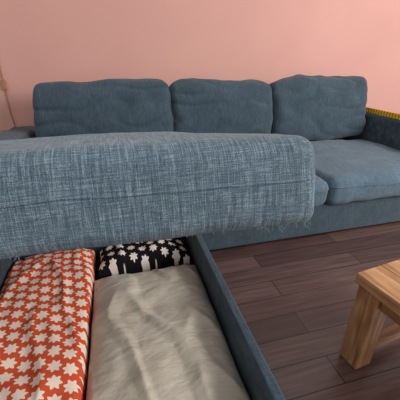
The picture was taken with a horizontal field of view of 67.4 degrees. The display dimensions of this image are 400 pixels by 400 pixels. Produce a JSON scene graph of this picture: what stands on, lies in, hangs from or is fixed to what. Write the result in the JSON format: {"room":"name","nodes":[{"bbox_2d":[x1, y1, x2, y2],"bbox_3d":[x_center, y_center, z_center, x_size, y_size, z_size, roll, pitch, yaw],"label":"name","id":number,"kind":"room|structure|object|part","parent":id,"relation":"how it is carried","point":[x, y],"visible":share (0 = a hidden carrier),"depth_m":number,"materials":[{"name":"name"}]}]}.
{"room":"living room","nodes":[
{"label":"living room","id":0,"kind":"room"},
{"bbox_2d":[0,0,399,130],"bbox_3d":[-0.047,-1.435,2.721,7.500,2.600,0.100,-6,26,-14],"label":"wall","id":1,"kind":"structure","parent":0,"point":[264,42],"depth_m":2.67,"materials":[{"name":"pink paint"}]},
{"bbox_2d":[0,68,15,126],"bbox_3d":[-1.585,-1.056,2.370,0.028,2.130,0.024,-6,26,-14],"label":"lamp cord","id":2,"kind":"object","parent":1,"relation":"attached to","point":[3,82],"visible":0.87,"depth_m":2.43,"materials":[{"name":"gold metal"}]},
{"bbox_2d":[1,79,6,89],"bbox_3d":[-1.585,-0.933,2.427,0.028,0.080,0.024,-6,26,-14],"label":"switch","id":3,"kind":"object","parent":2,"relation":"attached to","point":[3,82],"depth_m":2.42,"materials":[{"name":"gold metal"}]},
{"bbox_2d":[209,221,399,399],"bbox_3d":[0.734,0.997,0.642,7.500,0.050,5.930,-6,26,-14],"label":"floor","id":4,"kind":"structure","parent":0,"point":[296,296],"depth_m":1.55,"materials":[{"name":"laminate"}]},
{"bbox_2d":[0,75,399,399],"bbox_3d":[0.399,-0.184,1.894,3.500,1.032,2.540,-6,26,-14],"label":"sectional sofa","id":5,"kind":"object","parent":4,"relation":"on","point":[107,163],"visible":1,"depth_m":0.85,"materials":[{"name":"blue fabric"}]},
{"bbox_3d":[-1.290,-0.041,1.987,0.248,0.625,1.140,-6,26,-14],"label":"arm","id":6,"kind":"part","parent":5,"relation":"part of","materials":[{"name":"blue fabric"}]},
{"bbox_2d":[0,251,95,399],"bbox_3d":[-0.655,0.539,1.206,0.404,0.197,1.084,-6,26,-14],"label":"patterned blanket","id":7,"kind":"object","parent":5,"relation":"on","point":[46,301],"visible":0.99,"depth_m":1.16,"materials":[{"name":"fabric"}]},
{"bbox_2d":[31,78,174,136],"bbox_3d":[-0.717,-0.644,2.356,1.054,0.595,0.281,-6,14,-14],"label":"cushion","id":8,"kind":"object","parent":5,"relation":"on","point":[62,106],"depth_m":2.23,"materials":[{"name":"blue fabric"}]},
{"bbox_2d":[98,239,191,278],"bbox_3d":[-0.314,0.319,1.695,0.501,0.186,0.213,-6,26,-14],"label":"patterned cushion","id":9,"kind":"object","parent":5,"relation":"on","point":[146,257],"visible":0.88,"depth_m":1.61,"materials":[{"name":"black fabric"}]},
{"bbox_2d":[0,131,314,259],"bbox_3d":[-0.397,-0.115,1.044,1.064,0.220,1.190,-6,13,-14],"label":"cushion","id":10,"kind":"object","parent":5,"relation":"on","point":[61,194],"depth_m":0.54,"materials":[{"name":"blue fabric"}]},
{"bbox_2d":[86,265,250,399],"bbox_3d":[-0.176,0.543,1.222,0.530,0.175,0.812,-6,26,-14],"label":"bed pillow","id":11,"kind":"object","parent":5,"relation":"on","point":[157,334],"visible":1,"depth_m":1.11,"materials":[{"name":"beige fabric"}]},
{"bbox_3d":[0.111,-0.492,2.979,3.480,0.605,0.240,-6,26,-14],"label":"frame","id":12,"kind":"part","parent":5,"relation":"part of","materials":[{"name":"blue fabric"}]},
{"bbox_2d":[169,80,272,133],"bbox_3d":[0.192,-0.739,2.580,0.916,0.570,0.269,-6,14,-13],"label":"cushion","id":13,"kind":"object","parent":5,"relation":"on","point":[213,106],"depth_m":2.47,"materials":[{"name":"blue fabric"}]},
{"bbox_3d":[0.742,-0.147,2.675,1.960,0.235,1.340,-6,26,-14],"label":"seat","id":14,"kind":"part","parent":5,"relation":"part of","materials":[{"name":"blue fabric"}]},
{"bbox_2d":[269,75,365,140],"bbox_3d":[1.105,-0.844,2.796,1.010,0.606,0.272,-7,14,-14],"label":"cushion","id":15,"kind":"object","parent":5,"relation":"on","point":[314,107],"depth_m":2.68,"materials":[{"name":"blue fabric"}]},
{"bbox_2d":[313,175,327,206],"bbox_3d":[0.299,-0.193,2.260,0.910,0.241,0.986,-6,26,-14],"label":"seat cushion","id":16,"kind":"object","parent":5,"relation":"on","point":[320,199],"depth_m":1.93,"materials":[{"name":"blue fabric"}]},
{"bbox_2d":[310,139,399,204],"bbox_3d":[1.233,-0.300,2.487,1.099,0.241,0.988,-6,26,-14],"label":"seat cushion","id":17,"kind":"object","parent":5,"relation":"on","point":[352,171],"depth_m":2.12,"materials":[{"name":"blue fabric"}]},
{"bbox_3d":[1.821,-0.446,2.832,0.255,0.645,1.420,-6,26,-14],"label":"arm","id":18,"kind":"part","parent":5,"relation":"part of","materials":[{"name":"blue fabric"}]},
{"bbox_2d":[366,107,399,119],"bbox_3d":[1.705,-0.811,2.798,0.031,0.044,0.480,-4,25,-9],"label":"blanket","id":19,"kind":"object","parent":5,"relation":"on","point":[368,109],"visible":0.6,"depth_m":2.77,"materials":[{"name":"yellow fabric"}]},
{"bbox_2d":[340,259,399,369],"bbox_3d":[1.061,0.613,0.898,0.618,0.430,1.000,-10,27,-20],"label":"coffee table","id":20,"kind":"object","parent":4,"relation":"on","point":[378,293],"visible":1,"depth_m":1.14,"materials":[{"name":"brown wood"}]},
{"bbox_3d":[0.657,0.499,1.196,0.085,0.384,0.085,-10,27,-20],"label":"leg","id":21,"kind":"part","parent":20,"relation":"part of","materials":[{"name":"brown wood"}]}
]}

